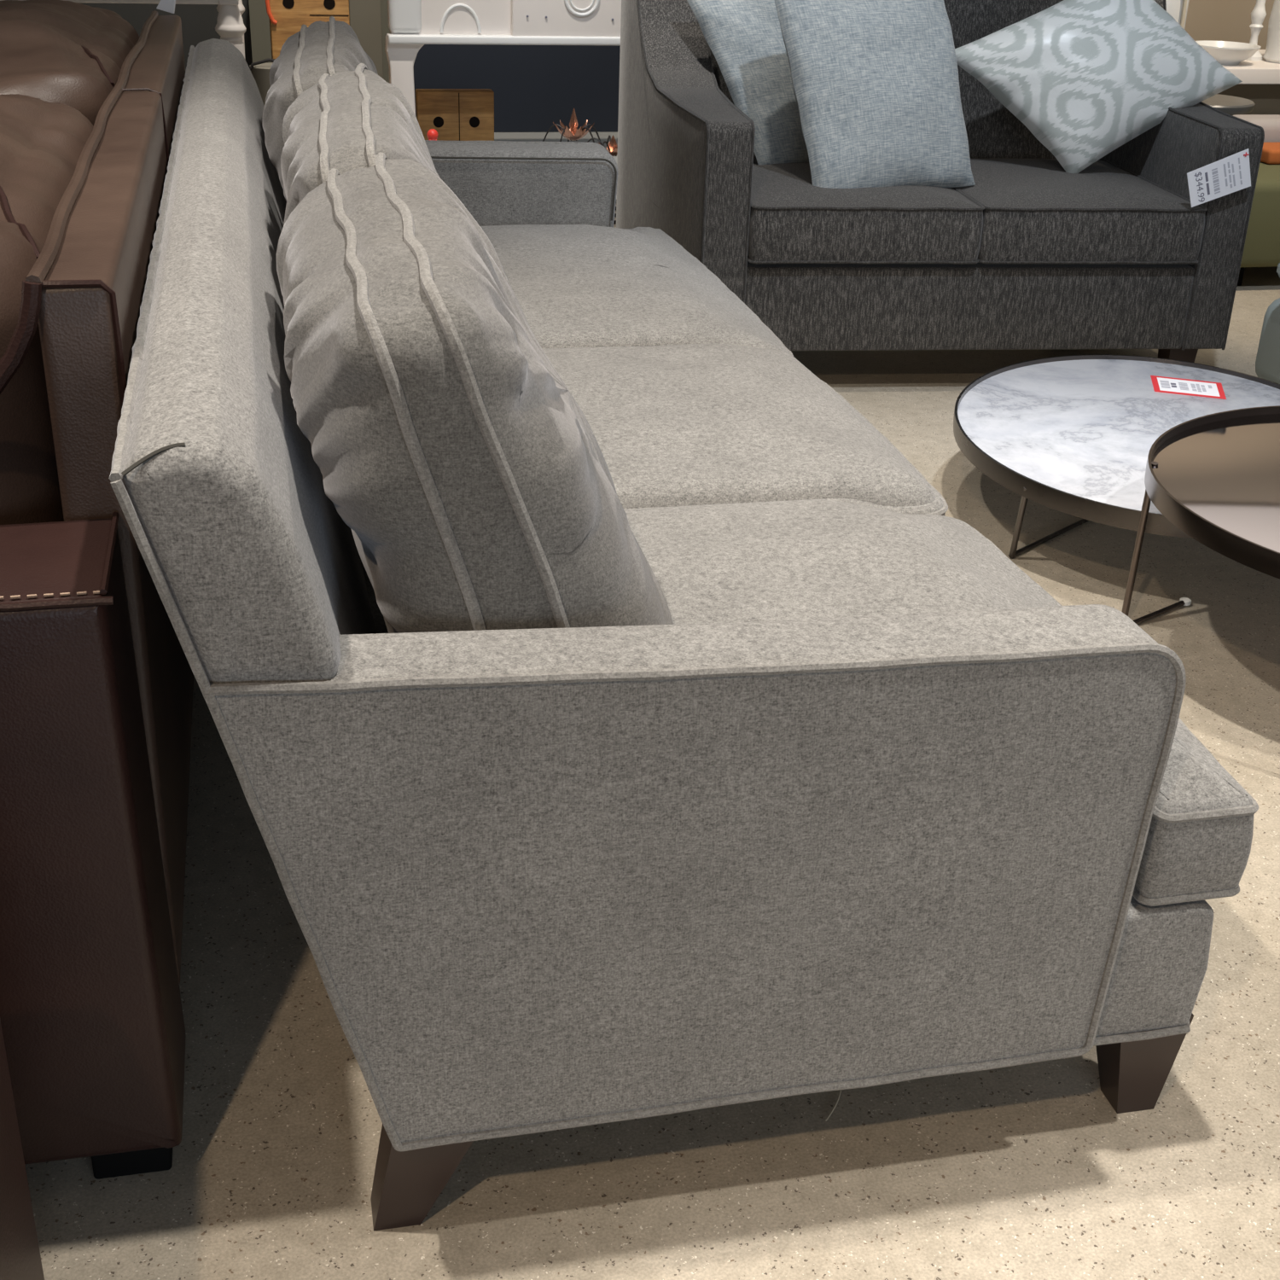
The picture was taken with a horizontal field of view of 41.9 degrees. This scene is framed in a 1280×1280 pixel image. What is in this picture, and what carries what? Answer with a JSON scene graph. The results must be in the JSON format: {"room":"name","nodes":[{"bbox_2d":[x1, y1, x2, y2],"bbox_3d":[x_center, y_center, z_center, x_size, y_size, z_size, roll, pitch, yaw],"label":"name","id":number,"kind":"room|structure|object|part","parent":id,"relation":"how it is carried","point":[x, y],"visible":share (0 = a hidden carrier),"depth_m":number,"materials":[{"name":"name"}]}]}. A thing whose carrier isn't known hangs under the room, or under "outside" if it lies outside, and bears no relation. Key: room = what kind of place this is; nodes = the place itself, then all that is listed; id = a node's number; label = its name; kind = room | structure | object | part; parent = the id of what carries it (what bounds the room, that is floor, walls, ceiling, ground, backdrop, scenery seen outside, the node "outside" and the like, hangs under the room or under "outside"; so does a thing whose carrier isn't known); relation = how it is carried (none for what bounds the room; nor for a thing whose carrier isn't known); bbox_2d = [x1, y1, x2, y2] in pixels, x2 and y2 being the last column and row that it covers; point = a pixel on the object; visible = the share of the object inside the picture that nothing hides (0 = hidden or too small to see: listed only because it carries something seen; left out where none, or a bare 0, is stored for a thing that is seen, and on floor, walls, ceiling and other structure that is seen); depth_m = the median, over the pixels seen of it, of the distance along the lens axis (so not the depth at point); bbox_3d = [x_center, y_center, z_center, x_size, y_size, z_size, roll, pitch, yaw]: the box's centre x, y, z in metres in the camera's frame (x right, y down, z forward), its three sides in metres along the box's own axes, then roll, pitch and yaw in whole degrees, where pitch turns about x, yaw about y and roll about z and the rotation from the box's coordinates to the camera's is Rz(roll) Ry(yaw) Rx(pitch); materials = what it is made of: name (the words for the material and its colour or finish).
{"room":"store","nodes":[
{"label":"store","id":0,"kind":"room"},
{"bbox_2d":[265,0,349,59],"bbox_3d":[-0.977,-1.804,4.905,0.236,0.715,0.211,-4,26,-12],"label":"wooden crate","id":1,"kind":"object","parent":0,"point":[287,17],"visible":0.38,"depth_m":4.81,"materials":[{"name":"brown wood"}]},
{"bbox_2d":[248,0,390,82],"bbox_3d":[-1.976,-2.953,5.124,5.650,3.000,0.150,-4,26,-12],"label":"wall","id":2,"kind":"structure","parent":0,"point":[259,20],"depth_m":5.66,"materials":[{"name":"beige paint"}]},
{"bbox_2d":[349,0,383,79],"bbox_3d":[-0.861,-2.648,5.032,0.100,2.600,0.150,-4,26,-12],"label":"trim","id":3,"kind":"structure","parent":0,"point":[365,15],"depth_m":5.29,"materials":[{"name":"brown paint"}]},
{"bbox_2d":[24,266,1279,1279],"bbox_3d":[0.862,-0.159,3.112,10.000,0.100,11.000,-4,26,-12],"label":"floor","id":4,"kind":"structure","parent":0,"point":[1029,1171],"depth_m":1.62,"materials":[{"name":"concrete"}]},
{"bbox_2d":[0,1019,44,1279],"bbox_3d":[-0.769,0.523,0.957,0.740,0.450,0.570,-4,26,-12],"label":"leather ottoman","id":5,"kind":"object","parent":4,"relation":"on","point":[20,1253],"visible":1,"depth_m":1.22,"materials":[{"name":"brown leather"}]},
{"bbox_2d":[0,0,193,1179],"bbox_3d":[-1.090,-0.376,2.324,0.892,0.857,2.448,-4,26,-12],"label":"leather sofa","id":6,"kind":"object","parent":4,"relation":"on","point":[96,676],"visible":0.86,"depth_m":1.43,"materials":[{"name":"brown leather"}]},
{"bbox_2d":[0,93,93,524],"bbox_3d":[-0.772,-0.321,1.827,0.358,0.491,1.031,-4,26,-12],"label":"cushion","id":7,"kind":"object","parent":6,"relation":"on","point":[47,148],"depth_m":1.46,"materials":[{"name":"brown leather"}]},
{"bbox_2d":[0,0,139,125],"bbox_3d":[-0.996,-0.777,2.746,0.358,0.497,1.031,-4,26,-12],"label":"cushion","id":8,"kind":"object","parent":6,"relation":"on","point":[68,53],"depth_m":2.44,"materials":[{"name":"brown leather"}]},
{"bbox_3d":[-0.856,0.204,1.378,0.884,0.551,0.189,-4,26,-12],"label":"arm","id":9,"kind":"part","parent":6,"relation":"part of","materials":[{"name":"brown leather"}]},
{"bbox_3d":[-0.688,-0.421,2.398,0.062,0.698,2.085,-4,26,-12],"label":"frame","id":10,"kind":"part","parent":6,"relation":"part of","materials":[{"name":"brown leather"}]},
{"bbox_3d":[-0.476,0.455,1.565,0.070,0.060,0.070,-4,26,-12],"label":"leg","id":11,"kind":"part","parent":6,"relation":"part of","materials":[{"name":"black wood"}]},
{"bbox_2d":[156,0,175,13],"bbox_3d":[-0.917,-1.235,3.235,0.041,0.040,0.004,-4,26,-12],"label":"paper tag","id":12,"kind":"object","parent":6,"relation":"attached to","point":[165,5],"visible":1,"depth_m":3.24,"materials":[{"name":"white paper"}]},
{"bbox_2d":[0,0,246,58],"bbox_3d":[-1.470,-1.414,4.465,0.867,0.836,0.650,-4,26,-12],"label":"side table","id":13,"kind":"object","parent":4,"relation":"on","point":[229,26],"visible":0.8,"depth_m":4.16,"materials":[{"name":"white wood"}]},
{"bbox_3d":[-1.144,-1.523,4.747,0.077,0.806,0.077,-4,26,-12],"label":"leg","id":14,"kind":"part","parent":13,"relation":"part of","materials":[{"name":"white wood"}]},
{"bbox_3d":[-1.038,-1.266,4.329,0.077,0.716,0.077,-4,26,-12],"label":"leg","id":15,"kind":"part","parent":13,"relation":"part of","materials":[{"name":"white wood"}]},
{"bbox_2d":[77,0,252,69],"bbox_3d":[-1.606,-1.792,5.244,0.770,0.829,0.600,-4,26,-12],"label":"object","id":16,"kind":"object","parent":4,"relation":"on","point":[199,21],"visible":0.02,"depth_m":4.95,"materials":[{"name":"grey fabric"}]},
{"bbox_2d":[249,58,274,104],"bbox_3d":[-0.930,-1.183,4.295,0.130,0.602,0.120,5,26,6],"label":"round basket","id":17,"kind":"object","parent":4,"relation":"on","point":[259,70],"visible":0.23,"depth_m":4.14,"materials":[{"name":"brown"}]},
{"bbox_2d":[426,128,438,140],"bbox_3d":[-0.603,-1.434,4.866,0.033,0.107,0.033,-4,26,-12],"label":"ornament","id":18,"kind":"object","parent":4,"relation":"on","point":[432,134],"visible":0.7,"depth_m":4.84,"materials":[{"name":"red ceramic"}]},
{"bbox_2d":[415,88,494,140],"bbox_3d":[-0.576,-1.628,5.204,0.238,0.163,0.051,-4,26,-12],"label":"wooden crate","id":19,"kind":"object","parent":4,"relation":"on","point":[456,114],"visible":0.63,"depth_m":5.18,"materials":[{"name":"brown wood"}]},
{"bbox_2d":[384,0,621,115],"bbox_3d":[-0.241,-1.778,4.904,1.004,0.715,0.090,-4,26,-12],"label":"fireplace mantel","id":20,"kind":"object","parent":4,"relation":"on","point":[412,24],"visible":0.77,"depth_m":4.83,"materials":[{"name":"white wood"}]},
{"bbox_3d":[-0.665,-1.591,4.904,0.151,0.352,0.070,-4,26,-12],"label":"leg","id":21,"kind":"part","parent":20,"relation":"part of","materials":[{"name":"white wood"}]},
{"bbox_3d":[-0.671,-1.911,4.738,0.095,0.358,0.063,-4,26,-12],"label":"corner post","id":22,"kind":"part","parent":20,"relation":"part of","materials":[{"name":"white wood"}]},
{"bbox_3d":[-0.522,-1.919,4.773,0.389,0.365,0.038,-4,26,-12],"label":"panel","id":23,"kind":"part","parent":20,"relation":"part of","materials":[{"name":"white wood"}]},
{"bbox_3d":[-0.237,-1.762,4.902,1.000,0.024,0.070,-4,26,-12],"label":"rail","id":24,"kind":"part","parent":20,"relation":"part of","materials":[{"name":"white"}]},
{"bbox_3d":[-0.058,-1.941,4.862,0.641,0.375,0.062,-4,26,-12],"label":"drawer","id":25,"kind":"part","parent":20,"relation":"part of","materials":[{"name":"white wood"}]},
{"bbox_2d":[413,44,620,132],"bbox_3d":[-0.222,-1.963,5.400,1.115,0.614,0.030,-4,26,-12],"label":"fireplace opening","id":26,"kind":"object","parent":4,"relation":"on","point":[534,87],"visible":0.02,"depth_m":5.43,"materials":[{"name":"black"}]},
{"bbox_2d":[494,131,617,162],"bbox_3d":[-0.325,-1.482,5.377,1.715,0.235,1.180,-4,26,-12],"label":"plinth","id":27,"kind":"object","parent":4,"relation":"on","point":[507,136],"visible":0.02,"depth_m":5.42,"materials":[{"name":"grey paint"}]},
{"bbox_2d":[542,107,601,145],"bbox_3d":[-0.198,-1.493,4.947,0.218,0.164,0.208,-4,26,-12],"label":"candle holder","id":28,"kind":"object","parent":27,"relation":"on","point":[572,133],"visible":0.89,"depth_m":4.92,"materials":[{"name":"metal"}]},
{"bbox_3d":[-0.199,-1.471,4.957,0.218,0.115,0.208,-4,26,-12],"label":"wire frame","id":29,"kind":"part","parent":28,"relation":"part of","materials":[{"name":"black metal"}]},
{"bbox_2d":[587,134,617,156],"bbox_3d":[-0.081,-1.428,4.893,0.217,0.102,0.208,-4,26,-12],"label":"candle holder","id":30,"kind":"object","parent":27,"relation":"on","point":[612,148],"visible":0.41,"depth_m":4.87,"materials":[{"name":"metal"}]},
{"bbox_2d":[108,16,1258,1231],"bbox_3d":[-0.154,-0.379,2.424,0.971,0.833,2.426,-4,26,-12],"label":"sofa","id":31,"kind":"object","parent":4,"relation":"on","point":[613,722],"visible":1,"depth_m":1.40,"materials":[{"name":"grey fabric"}]},
{"bbox_3d":[-0.517,-0.448,2.301,0.206,0.464,2.418,-4,26,-12],"label":"backrest","id":32,"kind":"part","parent":31,"relation":"part of","materials":[{"name":"grey fabric"}]},
{"bbox_2d":[261,20,378,200],"bbox_3d":[-0.474,-0.790,2.819,0.312,0.436,0.721,-4,26,-12],"label":"cushion","id":33,"kind":"object","parent":31,"relation":"on","point":[331,47],"depth_m":2.59,"materials":[{"name":"grey fabric"}]},
{"bbox_2d":[280,69,440,225],"bbox_3d":[-0.312,-0.483,2.187,0.302,0.441,0.688,-4,26,-12],"label":"cushion","id":34,"kind":"object","parent":31,"relation":"on","point":[341,122],"depth_m":2.00,"materials":[{"name":"grey fabric"}]},
{"bbox_3d":[-0.472,-0.289,2.390,0.205,0.440,2.400,-4,26,-12],"label":"panel","id":35,"kind":"part","parent":31,"relation":"part of","materials":[{"name":"black fabric"}]},
{"bbox_3d":[-0.191,0.458,1.507,0.107,0.124,0.067,-4,26,-12],"label":"leg","id":36,"kind":"part","parent":31,"relation":"part of","materials":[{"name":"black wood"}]},
{"bbox_2d":[276,158,673,633],"bbox_3d":[-0.172,-0.201,1.621,0.332,0.436,0.640,-4,26,-12],"label":"cushion","id":37,"kind":"object","parent":31,"relation":"on","point":[421,413],"depth_m":1.35,"materials":[{"name":"grey fabric"}]},
{"bbox_3d":[-0.440,-0.806,3.459,0.788,0.454,0.119,-4,26,-12],"label":"arm","id":38,"kind":"part","parent":31,"relation":"part of"},
{"bbox_2d":[480,224,789,354],"bbox_3d":[-0.178,-0.626,3.094,0.710,0.160,0.990,-4,26,-12],"label":"seat cushion","id":39,"kind":"object","parent":31,"relation":"on","point":[574,286],"depth_m":2.90,"materials":[{"name":"grey fabric"}]},
{"bbox_3d":[0.052,0.189,1.438,0.788,0.454,0.119,-4,26,-12],"label":"arm","id":40,"kind":"part","parent":31,"relation":"part of"},
{"bbox_2d":[542,343,945,516],"bbox_3d":[-0.001,-0.266,2.364,0.710,0.160,0.684,-4,26,-12],"label":"seat cushion","id":41,"kind":"object","parent":31,"relation":"on","point":[672,425],"depth_m":2.22,"materials":[{"name":"grey fabric"}]},
{"bbox_2d":[825,1089,841,1121],"bbox_3d":[0.194,0.461,1.663,0.004,0.002,0.056,11,27,18],"label":"thread","id":42,"kind":"object","parent":31,"relation":"hanging from","point":[835,1104],"visible":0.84,"depth_m":1.66,"materials":[{"name":"beige fabric"}]},
{"bbox_2d":[623,499,1254,898],"bbox_3d":[0.149,0.035,1.751,0.710,0.160,0.723,-4,26,-12],"label":"seat cushion","id":43,"kind":"object","parent":31,"relation":"on","point":[760,560],"depth_m":1.79,"materials":[{"name":"grey fabric"}]},
{"bbox_3d":[0.488,0.406,1.662,0.076,0.124,0.070,-4,26,-12],"label":"leg","id":44,"kind":"part","parent":31,"relation":"part of","materials":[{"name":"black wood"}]},
{"bbox_3d":[0.212,-0.201,2.598,0.144,0.144,2.390,-4,26,-12],"label":"rail","id":45,"kind":"part","parent":31,"relation":"part of","materials":[{"name":"grey fabric"}]},
{"bbox_2d":[616,0,1264,362],"bbox_3d":[0.669,-1.145,4.005,1.356,0.885,0.865,-2,26,-7],"label":"loveseat","id":46,"kind":"object","parent":4,"relation":"on","point":[1114,253],"visible":0.76,"depth_m":3.74,"materials":[{"name":"grey fabric"}]},
{"bbox_3d":[0.091,-1.167,3.921,0.191,0.762,0.850,-2,26,-7],"label":"arm","id":47,"kind":"part","parent":46,"relation":"part of"},
{"bbox_2d":[686,0,808,164],"bbox_3d":[0.384,-1.349,3.957,0.549,0.420,0.214,-4,26,-12],"label":"throw pillow","id":48,"kind":"object","parent":46,"relation":"on","point":[745,38],"visible":0.37,"depth_m":3.90,"materials":[{"name":"blue fabric"}]},
{"bbox_2d":[747,156,983,261],"bbox_3d":[0.458,-1.020,3.898,0.517,0.144,0.618,-2,26,-7],"label":"seat cushion","id":49,"kind":"object","parent":46,"relation":"on","point":[790,218],"depth_m":3.63,"materials":[{"name":"grey fabric"}]},
{"bbox_2d":[773,0,975,188],"bbox_3d":[0.529,-1.232,3.760,0.438,0.451,0.264,-8,27,-19],"label":"throw pillow","id":50,"kind":"object","parent":46,"relation":"on","point":[875,83],"visible":0.98,"depth_m":3.69,"materials":[{"name":"blue fabric"}]},
{"bbox_3d":[0.661,-1.332,4.252,1.029,0.765,0.240,-2,26,-7],"label":"backrest","id":51,"kind":"part","parent":46,"relation":"part of","materials":[{"name":"grey fabric"}]},
{"bbox_3d":[0.703,-0.876,4.022,1.031,0.188,0.618,-2,26,-7],"label":"rail","id":52,"kind":"part","parent":46,"relation":"part of","materials":[{"name":"grey fabric"}]},
{"bbox_2d":[957,157,1205,264],"bbox_3d":[0.968,-1.034,3.963,0.512,0.144,0.618,-2,26,-7],"label":"seat cushion","id":53,"kind":"object","parent":46,"relation":"on","point":[1114,211],"depth_m":3.71,"materials":[{"name":"grey fabric"}]},
{"bbox_2d":[954,0,1242,173],"bbox_3d":[1.067,-1.331,3.924,0.684,0.454,0.222,-4,26,-12],"label":"throw pillow","id":54,"kind":"object","parent":46,"relation":"on","point":[1086,78],"visible":0.99,"depth_m":3.87,"materials":[{"name":"grey fabric"}]},
{"bbox_3d":[1.261,-0.656,3.932,0.070,0.105,0.070,-2,26,-7],"label":"leg","id":55,"kind":"part","parent":46,"relation":"part of","materials":[{"name":"black wood"}]},
{"bbox_3d":[1.276,-1.200,4.072,0.132,0.762,0.850,-2,26,-7],"label":"arm","id":56,"kind":"part","parent":46,"relation":"part of"},
{"bbox_2d":[1186,148,1250,207],"bbox_3d":[1.271,-1.013,3.663,0.153,0.127,0.004,-2,26,-7],"label":"price tag","id":57,"kind":"object","parent":46,"relation":"hanging from","point":[1230,174],"visible":1,"depth_m":3.66,"materials":[{"name":"white paper"}]},
{"bbox_2d":[953,354,1279,558],"bbox_3d":[0.960,-0.313,3.115,0.791,0.178,0.920,-4,26,-12],"label":"coffee table","id":58,"kind":"object","parent":4,"relation":"on","point":[1074,435],"visible":0.78,"depth_m":3.10,"materials":[{"name":"white stone"}]},
{"bbox_3d":[0.654,-0.203,2.880,0.011,0.165,0.090,5,26,6],"label":"leg","id":59,"kind":"part","parent":58,"relation":"part of","materials":[{"name":"grey metal"}]},
{"bbox_2d":[1150,375,1226,399],"bbox_3d":[1.093,-0.505,3.332,0.144,0.001,0.113,9,27,13],"label":"price sticker","id":60,"kind":"object","parent":58,"relation":"on","point":[1160,384],"visible":1,"depth_m":3.33,"materials":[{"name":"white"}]},
{"bbox_2d":[1121,405,1279,624],"bbox_3d":[1.167,-0.083,2.515,0.826,0.298,0.826,-4,26,-12],"label":"coffee table","id":61,"kind":"object","parent":4,"relation":"on","point":[1215,477],"visible":0.98,"depth_m":2.51,"materials":[{"name":"brown metal"}]},
{"bbox_3d":[0.784,-0.147,2.627,0.012,0.289,0.041,5,26,6],"label":"leg","id":62,"kind":"part","parent":61,"relation":"part of","materials":[{"name":"brown metal"}]},
{"bbox_2d":[1151,413,1279,552],"bbox_3d":[1.171,-0.205,2.456,0.815,0.004,0.815,18,30,30],"label":"tabletop","id":63,"kind":"object","parent":61,"relation":"on","point":[1216,477],"depth_m":2.50,"materials":[{"name":"mirror"}]},
{"bbox_2d":[1202,93,1255,114],"bbox_3d":[1.435,-1.127,4.389,0.244,0.566,0.244,-4,26,-12],"label":"side table","id":64,"kind":"object","parent":4,"relation":"on","point":[1228,104],"visible":0.25,"depth_m":4.20,"materials":[{"name":"grey wood"}]},
{"bbox_2d":[1218,49,1279,115],"bbox_3d":[2.455,-1.688,5.656,1.844,0.532,0.500,-4,26,-12],"label":"display shelf","id":65,"kind":"object","parent":4,"relation":"on","point":[1260,84],"visible":0.02,"depth_m":5.28,"materials":[{"name":"white wood"}]},
{"bbox_2d":[1166,0,1189,29],"bbox_3d":[1.619,-2.050,5.103,0.260,0.550,0.260,-4,26,-12],"label":"table lamp","id":66,"kind":"object","parent":65,"relation":"on","point":[1178,9],"visible":0.08,"depth_m":5.09,"materials":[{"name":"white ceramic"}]},
{"bbox_3d":[1.649,-1.903,5.092,0.029,0.285,0.011,-4,26,-12],"label":"cord","id":67,"kind":"part","parent":66,"relation":"part of","materials":[{"name":"beige plastic"}]},
{"bbox_2d":[1195,40,1261,64],"bbox_3d":[1.845,-1.853,5.278,0.214,0.057,0.214,-4,26,-12],"label":"bowl","id":68,"kind":"object","parent":65,"relation":"on","point":[1224,52],"visible":0.8,"depth_m":5.22,"materials":[{"name":"white ceramic"}]},
{"bbox_2d":[1245,0,1266,60],"bbox_3d":[1.982,-2.000,5.353,0.072,0.264,0.072,-4,26,-12],"label":"candlestick","id":69,"kind":"object","parent":65,"relation":"on","point":[1258,14],"visible":0.82,"depth_m":5.35,"materials":[{"name":"white ceramic"}]},
{"bbox_2d":[1263,0,1279,63],"bbox_3d":[2.091,-1.974,5.324,0.164,0.250,0.164,-4,26,-12],"label":"jar","id":70,"kind":"object","parent":65,"relation":"on","point":[1271,54],"visible":1,"depth_m":5.32,"materials":[{"name":"white ceramic"}]},
{"bbox_2d":[1237,161,1279,285],"bbox_3d":[2.106,-1.296,5.079,1.014,0.310,0.600,-4,26,-12],"label":"ottoman","id":71,"kind":"object","parent":4,"relation":"on","point":[1262,241],"visible":0.09,"depth_m":4.72,"materials":[{"name":"green fabric"}]},
{"bbox_2d":[1232,114,1279,142],"bbox_3d":[1.912,-1.555,5.127,0.200,0.099,0.150,-4,26,-12],"label":"cushion","id":72,"kind":"object","parent":71,"relation":"on","point":[1270,123],"visible":0.38,"depth_m":5.06,"materials":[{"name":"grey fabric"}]},
{"bbox_2d":[1260,142,1279,164],"bbox_3d":[1.938,-1.455,4.989,0.220,0.041,0.150,-4,26,-12],"label":"folded throw","id":73,"kind":"object","parent":71,"relation":"on","point":[1271,151],"visible":0.49,"depth_m":4.92,"materials":[{"name":"orange fabric"}]},
{"bbox_2d":[1255,262,1279,383],"bbox_3d":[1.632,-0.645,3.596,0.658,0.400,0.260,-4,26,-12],"label":"armchair","id":74,"kind":"object","parent":4,"relation":"on","point":[1267,362],"visible":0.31,"depth_m":3.59,"materials":[{"name":"grey fabric"}]},
{"bbox_3d":[1.609,-0.766,3.474,0.580,0.077,0.160,-4,26,-12],"label":"arm","id":75,"kind":"part","parent":74,"relation":"part of","materials":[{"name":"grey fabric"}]},
{"bbox_3d":[-0.064,-1.138,4.829,0.160,0.110,0.130,-4,26,-12],"label":"cardboard box","id":76,"kind":"object","parent":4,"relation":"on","visible":0},
{"bbox_2d":[613,203,616,227],"bbox_3d":[-0.062,-1.232,4.788,0.160,0.095,0.121,-4,26,-12],"label":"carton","id":77,"kind":"object","parent":76,"relation":"on","point":[614,223],"visible":0.02,"depth_m":4.74,"materials":[{"name":"white"}]},
{"bbox_2d":[1184,0,1274,49],"bbox_3d":[2.959,-3.175,5.931,4.350,3.000,0.150,-4,26,-12],"label":"wall","id":78,"kind":"structure","parent":0,"point":[1206,20],"depth_m":6.09,"materials":[{"name":"beige paint"}]}
]}

